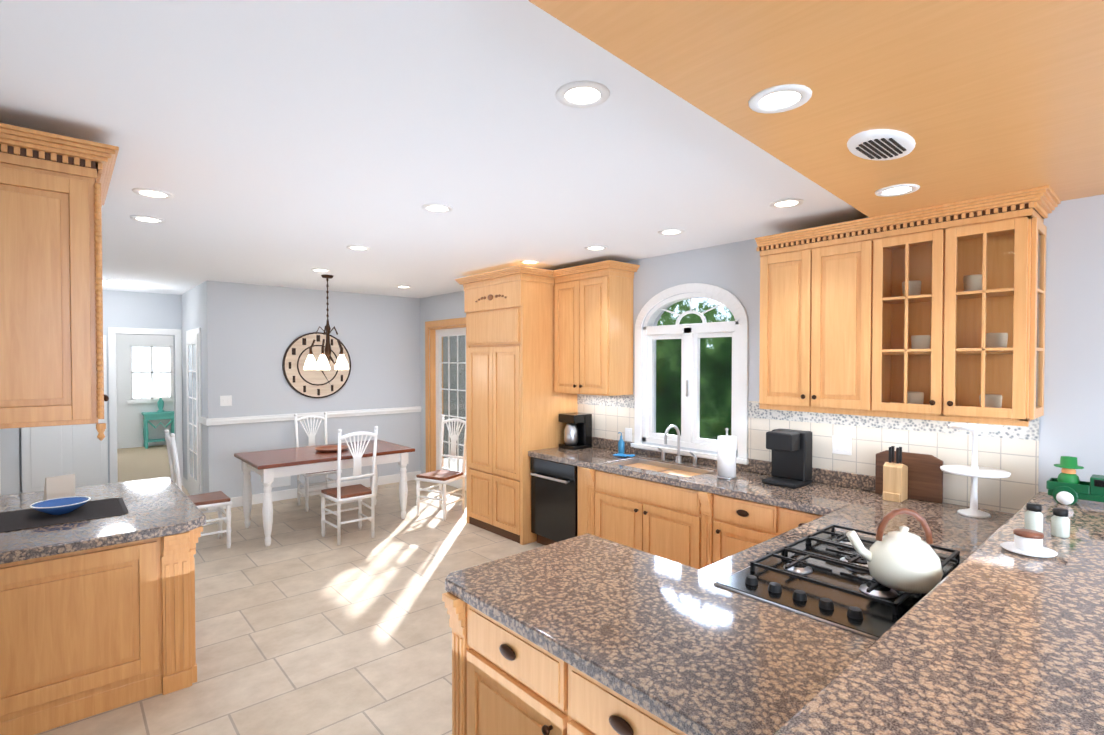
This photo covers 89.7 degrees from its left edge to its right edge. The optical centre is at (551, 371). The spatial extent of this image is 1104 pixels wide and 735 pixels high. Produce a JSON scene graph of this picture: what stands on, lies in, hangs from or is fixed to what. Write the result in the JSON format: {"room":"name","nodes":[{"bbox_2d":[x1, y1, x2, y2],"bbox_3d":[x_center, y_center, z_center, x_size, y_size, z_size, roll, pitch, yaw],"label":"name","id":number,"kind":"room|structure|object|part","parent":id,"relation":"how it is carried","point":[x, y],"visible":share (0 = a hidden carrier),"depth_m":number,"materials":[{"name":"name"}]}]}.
{"room":"kitchen","nodes":[
{"label":"kitchen","id":0,"kind":"room"},
{"bbox_2d":[0,428,19,495],"bbox_3d":[-2.228,0.359,1.786,0.200,2.640,12.900,-1,1,-41],"label":"wall","id":1,"kind":"structure","parent":0,"point":[9,462],"depth_m":5.43,"materials":[{"name":"grey paint"}]},
{"bbox_2d":[19,290,182,492],"bbox_3d":[-5.731,0.268,7.257,1.790,2.640,0.140,-1,1,-41],"label":"wall","id":2,"kind":"structure","parent":0,"point":[125,309],"depth_m":7.36,"materials":[{"name":"grey paint"}]},
{"bbox_2d":[21,335,107,492],"bbox_3d":[-6.012,0.567,6.863,0.800,2.045,0.046,-1,1,-41],"label":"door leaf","id":3,"kind":"structure","parent":2,"relation":"in","point":[80,451],"depth_m":6.86,"materials":[{"name":"white wood"}]},
{"bbox_2d":[108,327,182,485],"bbox_3d":[-5.421,0.505,7.428,0.795,2.160,0.020,-1,1,-41],"label":"trim","id":4,"kind":"structure","parent":2,"relation":"attached to","point":[114,331],"depth_m":7.22,"materials":[{"name":"white wood"}]},
{"bbox_2d":[117,445,170,481],"bbox_3d":[-7.202,1.608,9.649,4.400,0.120,5.360,-1,1,-41],"label":"floor","id":5,"kind":"structure","parent":0,"point":[140,463],"depth_m":9.37,"materials":[{"name":"beige carpet"}]},
{"bbox_2d":[141,411,173,448],"bbox_3d":[-7.932,1.172,11.225,0.560,0.700,0.340,-1,1,-41],"label":"console table","id":6,"kind":"object","parent":5,"relation":"on","point":[148,416],"visible":0.69,"depth_m":11.10,"materials":[{"name":"teal wood"}]},
{"bbox_2d":[152,386,168,411],"bbox_3d":[-7.911,0.561,11.220,0.300,0.520,0.295,-1,1,-41],"label":"table lamp","id":7,"kind":"object","parent":6,"relation":"on","point":[160,402],"depth_m":11.16,"materials":[{"name":"teal"}]},
{"bbox_3d":[-7.911,0.411,11.218,0.300,0.220,0.295,-1,1,-41],"label":"table lamp shade","id":8,"kind":"part","parent":7,"relation":"part of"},
{"bbox_2d":[116,334,173,448],"bbox_3d":[-8.483,0.204,11.069,4.350,2.640,0.100,-1,1,-41],"label":"wall","id":9,"kind":"structure","parent":0,"point":[130,418],"depth_m":11.08,"materials":[{"name":"white paint"}]},
{"bbox_2d":[127,345,173,403],"bbox_3d":[-8.133,0.056,11.282,0.820,1.170,0.080,-1,1,-41],"label":"sunroom window","id":10,"kind":"structure","parent":9,"relation":"in","point":[141,400],"depth_m":11.27,"materials":[{"name":"white wood"}]},
{"bbox_2d":[181,284,204,492],"bbox_3d":[-4.523,0.270,7.129,0.150,2.640,1.650,-1,1,-41],"label":"wall","id":11,"kind":"structure","parent":0,"point":[190,300],"depth_m":7.31,"materials":[{"name":"grey paint"}]},
{"bbox_2d":[186,328,202,494],"bbox_3d":[-4.508,0.532,6.980,0.030,2.120,0.940,-1,1,-41],"label":"glass door","id":12,"kind":"structure","parent":11,"relation":"attached to","point":[194,412],"depth_m":6.91,"materials":[{"name":"white"}]},
{"bbox_3d":[-4.508,0.502,6.979,0.004,1.680,0.580,-1,1,-41],"label":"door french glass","id":13,"kind":"part","parent":12,"relation":"part of","materials":[{"name":"white"}]},
{"bbox_2d":[35,480,544,734],"bbox_3d":[-0.552,1.714,3.288,4.870,0.120,12.900,-1,1,-41],"label":"floor","id":14,"kind":"structure","parent":0,"point":[303,626],"depth_m":3.62,"materials":[{"name":"tile"}]},
{"bbox_2d":[0,123,205,734],"bbox_3d":[-2.485,0.372,2.958,0.976,2.575,2.043,-1,1,-41],"label":"kitchen cabinets","id":15,"kind":"object","parent":14,"relation":"on","point":[97,616],"visible":1,"depth_m":2.52,"materials":[{"name":"brown wood"}]},
{"bbox_2d":[43,474,74,499],"bbox_3d":[-3.015,0.706,3.396,0.050,0.140,0.140,1,1,29],"label":"easel","id":16,"kind":"object","parent":15,"relation":"on","point":[61,486],"visible":0.86,"depth_m":3.38,"materials":[{"name":"beige"}]},
{"bbox_2d":[0,498,128,532],"bbox_3d":[-2.699,0.780,3.045,0.570,0.004,0.500,-1,1,-41],"label":"placemat","id":17,"kind":"object","parent":15,"relation":"on","point":[34,518],"visible":0.77,"depth_m":3.00,"materials":[{"name":"grey fabric"}]},
{"bbox_2d":[30,496,90,514],"bbox_3d":[-2.695,0.746,3.048,0.254,0.062,0.254,-1,1,-41],"label":"bowl","id":18,"kind":"object","parent":17,"relation":"on","point":[60,506],"visible":1,"depth_m":3.05,"materials":[{"name":"blue ceramic"}]},
{"bbox_2d":[0,477,205,563],"bbox_3d":[-2.668,0.806,3.179,0.966,0.050,1.480,-1,1,-41],"label":"countertop","id":19,"kind":"structure","parent":15,"relation":"on","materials":[{"name":"stone"}]},
{"bbox_2d":[164,429,231,547],"bbox_3d":[-3.253,1.077,5.095,0.475,1.095,0.420,-1,1,-41],"label":"chair","id":20,"kind":"object","parent":14,"relation":"on","point":[219,500],"visible":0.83,"depth_m":5.07,"materials":[{"name":"white wood"}]},
{"bbox_3d":[-3.225,1.179,5.122,0.380,0.030,0.399,-1,1,-41],"label":"seat","id":21,"kind":"part","parent":20,"relation":"part of","materials":[{"name":"brown wood"}]},
{"bbox_2d":[294,412,341,511],"bbox_3d":[-2.804,1.051,6.622,0.420,1.095,0.475,-1,1,-41],"label":"chair","id":22,"kind":"object","parent":14,"relation":"on","point":[311,442],"visible":0.6,"depth_m":6.63,"materials":[{"name":"white wood"}]},
{"bbox_2d":[234,440,414,545],"bbox_3d":[-2.384,1.226,5.892,1.560,0.770,0.940,-1,1,-41],"label":"dining table","id":23,"kind":"object","parent":14,"relation":"on","point":[268,466],"visible":0.92,"depth_m":5.65,"materials":[{"name":"brown wood"}]},
{"bbox_2d":[315,445,347,451],"bbox_3d":[-2.346,0.825,5.918,0.340,0.030,0.340,-1,1,-41],"label":"tray","id":24,"kind":"object","parent":23,"relation":"on","point":[330,448],"visible":0.85,"depth_m":5.94,"materials":[{"name":"brown wood"}]},
{"bbox_2d":[320,426,377,545],"bbox_3d":[-1.963,1.071,5.397,0.420,1.095,0.475,-1,1,-41],"label":"chair","id":25,"kind":"object","parent":14,"relation":"on","point":[339,495],"visible":1,"depth_m":5.30,"materials":[{"name":"white wood"}]},
{"bbox_3d":[-1.988,1.173,5.427,0.399,0.030,0.380,-1,1,-41],"label":"seat","id":26,"kind":"part","parent":25,"relation":"part of","materials":[{"name":"brown wood"}]},
{"bbox_2d":[415,415,465,520],"bbox_3d":[-1.223,1.057,6.260,0.420,1.095,0.475,1,1,29],"label":"chair","id":27,"kind":"object","parent":14,"relation":"on","point":[440,476],"visible":0.94,"depth_m":6.29,"materials":[{"name":"white wood"}]},
{"bbox_3d":[-1.235,1.160,6.215,0.480,0.030,0.474,-1,1,-41],"label":"seat","id":28,"kind":"part","parent":27,"relation":"part of","materials":[{"name":"brown wood"}]},
{"bbox_2d":[442,588,537,734],"bbox_3d":[0.080,1.260,2.164,0.760,0.824,0.670,-1,1,-41],"label":"base cabinet","id":29,"kind":"object","parent":14,"relation":"on","point":[495,667],"depth_m":1.96,"materials":[{"name":"brown wood"}]},
{"bbox_2d":[445,493,1009,734],"bbox_3d":[1.099,0.816,2.563,2.826,0.051,1.450,-1,1,-41],"label":"countertop","id":30,"kind":"structure","parent":29,"relation":"on","point":[729,645],"depth_m":1.87,"materials":[{"name":"brown stone"}]},
{"bbox_2d":[714,524,964,639],"bbox_3d":[1.177,0.775,2.198,1.016,0.044,0.576,-1,1,-41],"label":"cooktop","id":31,"kind":"object","parent":30,"relation":"in","point":[820,577],"depth_m":2.04,"materials":[{"name":"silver metal"}]},
{"bbox_2d":[846,508,942,592],"bbox_3d":[1.236,0.620,1.988,0.236,0.271,0.270,-1,1,-41],"label":"kettle","id":32,"kind":"object","parent":31,"relation":"on","point":[903,559],"depth_m":1.92,"materials":[{"name":"beige ceramic"}]},
{"bbox_3d":[1.252,0.546,1.973,0.186,0.123,0.022,0,1,12],"label":"kettle handle","id":33,"kind":"part","parent":32,"relation":"part of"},
{"bbox_2d":[883,446,907,502],"bbox_3d":[2.079,0.617,3.365,0.140,0.320,0.100,-1,1,-41],"label":"knife block","id":34,"kind":"object","parent":30,"relation":"on","point":[895,482],"depth_m":3.33,"materials":[{"name":"brown wood"}]},
{"bbox_3d":[2.081,0.504,3.365,0.063,0.094,0.054,-1,1,-41],"label":"knife block handles","id":35,"kind":"part","parent":34,"relation":"part of","materials":[{"name":"black plastic"}]},
{"bbox_2d":[940,424,1010,517],"bbox_3d":[2.306,0.540,3.031,0.310,0.485,0.310,-1,1,-41],"label":"cake stand","id":36,"kind":"object","parent":30,"relation":"on","point":[974,471],"visible":1,"depth_m":3.02,"materials":[{"name":"white ceramic"}]},
{"bbox_2d":[766,492,1103,734],"bbox_3d":[1.765,0.694,1.701,2.966,0.060,0.800,-1,1,-41],"label":"countertop","id":37,"kind":"structure","parent":29,"relation":"on","point":[1006,642],"depth_m":1.32,"materials":[{"name":"brown stone"}]},
{"bbox_2d":[1000,542,1057,557],"bbox_3d":[1.733,0.651,2.019,0.160,0.012,0.160,-1,1,-41],"label":"saucer","id":38,"kind":"object","parent":37,"relation":"on","point":[1044,553],"visible":0.65,"depth_m":1.99,"materials":[{"name":"white ceramic"}]},
{"bbox_2d":[1014,534,1042,551],"bbox_3d":[1.733,0.621,2.019,0.080,0.050,0.080,-1,1,-41],"label":"cup","id":39,"kind":"object","parent":38,"relation":"on","point":[1027,544],"visible":0.62,"depth_m":1.99,"materials":[{"name":"white ceramic"}]},
{"bbox_2d":[1013,528,1043,538],"bbox_3d":[1.733,0.589,2.018,0.086,0.014,0.086,-1,1,-41],"label":"lid","id":40,"kind":"object","parent":39,"relation":"on","point":[1029,533],"visible":1,"depth_m":2.00,"materials":[{"name":"brown wood"}]},
{"bbox_2d":[1025,503,1042,532],"bbox_3d":[1.915,0.590,2.205,0.056,0.128,0.056,-1,1,-41],"label":"spice jar","id":41,"kind":"object","parent":37,"relation":"on","point":[1033,520],"depth_m":2.19,"materials":[{"name":"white glass"}]},
{"bbox_3d":[1.915,0.539,2.205,0.046,0.026,0.046,-1,1,-41],"label":"spice jar cap","id":42,"kind":"part","parent":41,"relation":"part of","materials":[{"name":"black plastic"}]},
{"bbox_2d":[1051,508,1069,537],"bbox_3d":[2.021,0.600,2.206,0.056,0.108,0.056,-1,1,-41],"label":"spice jar","id":43,"kind":"object","parent":37,"relation":"on","point":[1060,526],"depth_m":2.19,"materials":[{"name":"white glass"}]},
{"bbox_3d":[2.021,0.559,2.205,0.046,0.026,0.046,-1,1,-41],"label":"spice jar cap","id":44,"kind":"part","parent":43,"relation":"part of","materials":[{"name":"black plastic"}]},
{"bbox_2d":[1046,456,1103,504],"bbox_3d":[2.607,0.535,2.659,0.144,0.231,0.345,-1,1,-41],"label":"toy truck","id":45,"kind":"object","parent":37,"relation":"on","point":[1067,486],"visible":1,"depth_m":2.69,"materials":[{"name":"green plastic"}]},
{"bbox_2d":[466,345,578,544],"bbox_3d":[-0.332,0.673,5.760,0.738,1.879,0.880,-1,1,-41],"label":"tall cabinet","id":46,"kind":"object","parent":14,"relation":"on","point":[512,409],"depth_m":5.41,"materials":[{"name":"brown wood"}]},
{"bbox_2d":[527,457,570,544],"bbox_3d":[0.226,1.210,5.199,0.656,0.824,0.628,-1,1,-41],"label":"dishwasher","id":47,"kind":"object","parent":14,"relation":"on","point":[548,482],"depth_m":5.02,"materials":[{"name":"black metal"}]},
{"bbox_2d":[571,465,590,537],"bbox_3d":[0.528,1.215,4.857,0.656,0.824,0.285,-1,1,-41],"label":"base cabinet","id":48,"kind":"object","parent":14,"relation":"on","point":[580,475],"depth_m":4.73,"materials":[{"name":"brown wood"}]},
{"bbox_2d":[538,644,661,734],"bbox_3d":[1.235,1.256,2.417,2.826,0.824,0.590,-1,1,-41],"label":"base cabinet","id":49,"kind":"object","parent":14,"relation":"on","point":[571,701],"depth_m":1.61,"materials":[{"name":"brown wood"}]},
{"bbox_2d":[591,469,694,567],"bbox_3d":[0.947,1.223,4.383,0.656,0.824,1.100,-1,1,-41],"label":"base cabinet","id":50,"kind":"object","parent":14,"relation":"on","point":[657,518],"depth_m":4.19,"materials":[{"name":"brown wood"}]},
{"bbox_2d":[527,445,874,512],"bbox_3d":[0.934,0.786,4.390,0.656,0.050,2.768,-1,1,-41],"label":"countertop","id":51,"kind":"structure","parent":50,"relation":"on","point":[818,498],"depth_m":3.85,"materials":[{"name":"brown stone"}]},
{"bbox_2d":[559,412,591,449],"bbox_3d":[0.226,0.578,5.418,0.240,0.330,0.230,-1,1,-41],"label":"coffee maker","id":52,"kind":"object","parent":51,"relation":"on","point":[582,422],"visible":0.83,"depth_m":5.36,"materials":[{"name":"black plastic"}]},
{"bbox_2d":[564,423,577,444],"bbox_3d":[0.185,0.606,5.382,0.140,0.200,0.140,-1,1,-41],"label":"carafe","id":53,"kind":"object","parent":52,"relation":"on","point":[570,433],"visible":0.96,"depth_m":5.33,"materials":[{"name":"silver metal"}]},
{"bbox_2d":[618,432,624,453],"bbox_3d":[0.630,0.651,5.075,0.070,0.194,0.060,-1,1,-41],"label":"soap bottle","id":54,"kind":"object","parent":51,"relation":"on","point":[621,445],"visible":0.98,"depth_m":5.06,"materials":[{"name":"blue plastic"}]},
{"bbox_2d":[613,453,634,456],"bbox_3d":[0.634,0.741,4.913,0.140,0.017,0.165,-1,1,-41],"label":"cloth","id":55,"kind":"object","parent":51,"relation":"on","point":[624,455],"visible":1,"depth_m":4.91,"materials":[{"name":"blue fabric"}]},
{"bbox_2d":[655,447,662,460],"bbox_3d":[0.928,0.698,4.725,0.089,0.116,0.034,-1,1,-41],"label":"faucet","id":56,"kind":"object","parent":51,"relation":"on","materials":[{"name":"silver metal"}]},
{"bbox_2d":[615,457,710,476],"bbox_3d":[0.872,0.876,4.465,0.400,0.208,0.800,-1,1,-41],"label":"sink","id":57,"kind":"object","parent":51,"relation":"in","point":[639,462],"depth_m":4.62,"materials":[{"name":"silver metal"}]},
{"bbox_2d":[663,425,682,460],"bbox_3d":[0.993,0.597,4.567,0.216,0.322,0.048,-1,1,-41],"label":"faucet","id":58,"kind":"object","parent":51,"relation":"on","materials":[{"name":"silver metal"}]},
{"bbox_2d":[687,452,698,464],"bbox_3d":[1.140,0.702,4.485,0.089,0.116,0.034,-1,1,-41],"label":"faucet","id":59,"kind":"object","parent":51,"relation":"on","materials":[{"name":"silver metal"}]},
{"bbox_2d":[717,428,736,479],"bbox_3d":[1.261,0.586,4.003,0.140,0.360,0.140,-1,1,-41],"label":"paper towel","id":60,"kind":"object","parent":51,"relation":"on","point":[726,461],"visible":1,"depth_m":3.95,"materials":[{"name":"white paper"}]},
{"bbox_2d":[761,429,811,488],"bbox_3d":[1.610,0.590,3.805,0.260,0.360,0.240,-1,1,-41],"label":"brewer","id":61,"kind":"object","parent":51,"relation":"on","point":[791,458],"visible":1,"depth_m":3.75,"materials":[{"name":"black plastic"}]},
{"bbox_2d":[875,450,942,503],"bbox_3d":[2.184,0.636,3.405,0.020,0.280,0.360,-1,1,-41],"label":"cutting board","id":62,"kind":"object","parent":51,"relation":"on","point":[925,477],"visible":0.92,"depth_m":3.35,"materials":[{"name":"brown wood"}]},
{"bbox_2d":[662,716,693,734],"bbox_3d":[1.462,1.260,2.160,2.826,0.824,0.355,-1,1,-41],"label":"base cabinet","id":63,"kind":"object","parent":14,"relation":"on","point":[667,728],"depth_m":1.37,"materials":[{"name":"brown wood"}]},
{"bbox_2d":[695,489,762,568],"bbox_3d":[1.459,1.233,3.802,0.656,0.824,0.610,-1,1,-41],"label":"base cabinet","id":64,"kind":"object","parent":14,"relation":"on","point":[726,525],"depth_m":3.70,"materials":[{"name":"brown wood"}]},
{"bbox_2d":[763,501,828,541],"bbox_3d":[1.719,1.238,3.508,0.656,0.824,0.435,-1,1,-41],"label":"base cabinet","id":65,"kind":"object","parent":14,"relation":"on","point":[777,519],"depth_m":3.39,"materials":[{"name":"brown wood"}]},
{"bbox_2d":[201,281,420,497],"bbox_3d":[-2.904,0.266,7.357,2.880,2.640,0.150,-1,1,-41],"label":"wall","id":66,"kind":"structure","parent":0,"point":[250,333],"depth_m":6.94,"materials":[{"name":"grey paint"}]},
{"bbox_2d":[220,395,231,405],"bbox_3d":[-3.794,0.341,6.462,0.120,0.120,0.016,-1,1,-41],"label":"switch plate","id":67,"kind":"object","parent":66,"relation":"attached to","point":[225,400],"visible":1,"depth_m":6.47,"materials":[{"name":"white plastic"}]},
{"bbox_2d":[271,476,290,487],"bbox_3d":[-3.382,1.350,6.844,0.300,0.150,0.014,-1,1,-41],"label":"air vent","id":68,"kind":"object","parent":66,"relation":"in","point":[282,481],"visible":0.5,"depth_m":6.87,"materials":[{"name":"white"}]},
{"bbox_2d":[182,406,421,510],"bbox_3d":[-3.379,1.068,6.518,4.320,1.065,4.100,-1,1,-41],"label":"trim","id":69,"kind":"structure","parent":66,"relation":"attached to","point":[292,493],"depth_m":7.07,"materials":[{"name":"white wood"}]},
{"bbox_2d":[285,334,349,396],"bbox_3d":[-3.009,-0.080,7.138,0.840,0.840,0.030,-1,1,-41],"label":"wall clock","id":70,"kind":"object","parent":66,"relation":"attached to","point":[317,377],"visible":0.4,"depth_m":7.09,"materials":[{"name":"brown wood"}]},
{"bbox_2d":[0,0,868,297],"bbox_3d":[-2.339,-1.079,5.266,4.870,0.120,18.300,-1,1,-41],"label":"ceiling","id":71,"kind":"structure","parent":0,"point":[282,142],"depth_m":2.36,"materials":[{"name":"white paint"}]},
{"bbox_2d":[129,215,164,222],"bbox_3d":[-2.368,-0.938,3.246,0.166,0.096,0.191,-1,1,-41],"label":"recessed light","id":72,"kind":"object","parent":71,"relation":"in","point":[147,219],"depth_m":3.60,"materials":[{"name":"white"}]},
{"bbox_2d":[132,188,173,198],"bbox_3d":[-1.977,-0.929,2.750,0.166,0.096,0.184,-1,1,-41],"label":"recessed light","id":73,"kind":"object","parent":71,"relation":"in","point":[146,192],"depth_m":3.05,"materials":[{"name":"white plastic"}]},
{"bbox_2d":[304,275,348,369],"bbox_3d":[-2.422,-0.521,5.983,0.463,1.020,0.445,-1,1,-41],"label":"chandelier","id":74,"kind":"object","parent":71,"relation":"hanging from","point":[323,363],"visible":1,"depth_m":5.91,"materials":[{"name":"white glass"}]},
{"bbox_2d":[421,203,452,212],"bbox_3d":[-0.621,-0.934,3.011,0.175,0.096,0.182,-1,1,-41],"label":"recessed light","id":75,"kind":"object","parent":71,"relation":"in","point":[432,207],"depth_m":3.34,"materials":[{"name":"white plastic"}]},
{"bbox_2d":[556,81,609,107],"bbox_3d":[0.095,-0.912,1.735,0.174,0.096,0.174,-1,1,-41],"label":"recessed light","id":76,"kind":"object","parent":71,"relation":"in","point":[577,94],"depth_m":1.93,"materials":[{"name":"white plastic"}]},
{"bbox_2d":[658,228,683,234],"bbox_3d":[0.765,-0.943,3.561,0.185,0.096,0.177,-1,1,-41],"label":"recessed light","id":77,"kind":"object","parent":71,"relation":"in","point":[674,231],"depth_m":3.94,"materials":[{"name":"white"}]},
{"bbox_2d":[769,198,803,207],"bbox_3d":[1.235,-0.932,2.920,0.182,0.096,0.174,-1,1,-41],"label":"recessed light","id":78,"kind":"object","parent":71,"relation":"in","point":[790,202],"depth_m":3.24,"materials":[{"name":"white plastic"}]},
{"bbox_2d":[420,194,1103,513],"bbox_3d":[1.740,0.320,4.122,0.200,2.640,11.150,-1,1,-41],"label":"wall","id":79,"kind":"structure","parent":0,"point":[1071,421],"depth_m":2.92,"materials":[{"name":"grey paint"}]},
{"bbox_2d":[425,317,465,472],"bbox_3d":[-1.074,0.442,7.296,0.220,2.290,2.010,-1,1,-41],"label":"door frame","id":80,"kind":"structure","parent":79,"relation":"attached to","point":[430,415],"depth_m":7.90,"materials":[{"name":"brown wood"}]},
{"bbox_3d":[-1.065,0.437,7.304,0.004,1.900,1.730,-1,1,-41],"label":"glass","id":81,"kind":"part","parent":80,"relation":"part of","materials":[{"name":"clear glass"}]},
{"bbox_2d":[436,327,465,490],"bbox_3d":[-1.064,0.502,7.305,0.045,2.170,1.770,-1,1,-41],"label":"door leaf","id":82,"kind":"structure","parent":79,"relation":"in","point":[457,332],"depth_m":7.79,"materials":[{"name":"white"}]},
{"bbox_2d":[463,273,550,348],"bbox_3d":[-0.336,-0.579,5.735,0.748,0.625,0.880,-1,1,-41],"label":"upper cabinet","id":83,"kind":"object","parent":79,"relation":"attached to","point":[516,310],"depth_m":5.34,"materials":[{"name":"brown wood"}]},
{"bbox_2d":[551,269,634,396],"bbox_3d":[0.381,-0.338,5.232,0.346,1.091,0.710,-1,1,-41],"label":"upper cabinet","id":84,"kind":"object","parent":79,"relation":"attached to","point":[592,313],"depth_m":5.04,"materials":[{"name":"brown wood"}]},
{"bbox_2d":[631,283,748,464],"bbox_3d":[1.152,0.013,4.671,0.148,1.495,1.150,-1,1,-41],"label":"window","id":85,"kind":"structure","parent":79,"relation":"in","point":[691,335],"depth_m":4.64,"materials":[{"name":"white wood"}]},
{"bbox_3d":[1.170,-0.009,4.686,0.004,1.260,0.920,-1,1,-41],"label":"glass","id":86,"kind":"part","parent":85,"relation":"part of","materials":[{"name":"clear glass"}]},
{"bbox_2d":[592,437,874,492],"bbox_3d":[1.172,0.708,4.599,0.020,0.100,2.768,-1,1,-41],"label":"backsplash","id":87,"kind":"structure","parent":79,"relation":"attached to","point":[824,476],"depth_m":4.10,"materials":[{"name":"brown stone"}]},
{"bbox_2d":[755,229,906,416],"bbox_3d":[1.796,-0.293,3.630,0.346,1.056,0.765,-1,1,-41],"label":"upper cabinet","id":88,"kind":"object","parent":79,"relation":"attached to","point":[833,310],"depth_m":3.46,"materials":[{"name":"brown wood"}]},
{"bbox_2d":[528,0,1103,216],"bbox_3d":[2.474,-0.890,0.733,3.158,0.108,4.730,-1,1,-41],"label":"ceiling","id":89,"kind":"structure","parent":0,"point":[939,102],"depth_m":1.66,"materials":[{"name":"brown wood"}]},
{"bbox_2d":[748,84,811,113],"bbox_3d":[0.725,-0.913,1.765,0.197,0.096,0.189,-1,1,-41],"label":"recessed light","id":90,"kind":"object","parent":89,"relation":"in","point":[773,99],"depth_m":1.76,"materials":[{"name":"white plastic"}]},
{"bbox_2d":[875,184,919,196],"bbox_3d":[1.678,-0.929,2.701,0.200,0.096,0.189,-1,1,-41],"label":"recessed light","id":91,"kind":"object","parent":89,"relation":"in","point":[901,189],"depth_m":2.71,"materials":[{"name":"white plastic"}]},
{"label":"outside","id":92,"kind":"structure","parent":0,"visible":0},
{"bbox_2d":[443,457,465,471],"bbox_3d":[0.002,1.654,8.379,2.800,0.130,5.000,-1,1,-41],"label":"deck","id":93,"kind":"object","parent":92,"point":[460,464],"depth_m":9.48,"materials":[{"name":"beige wood"}]},
{"bbox_2d":[656,298,734,439],"bbox_3d":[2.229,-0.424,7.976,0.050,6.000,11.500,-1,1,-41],"label":"window glass","id":94,"kind":"object","parent":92,"point":[718,368],"depth_m":8.00,"materials":[{"name":"green glass"}]},
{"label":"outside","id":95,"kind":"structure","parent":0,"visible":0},
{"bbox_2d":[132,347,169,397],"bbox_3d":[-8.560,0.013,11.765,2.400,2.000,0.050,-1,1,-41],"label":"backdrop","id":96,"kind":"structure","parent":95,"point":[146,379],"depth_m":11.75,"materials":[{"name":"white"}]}
]}

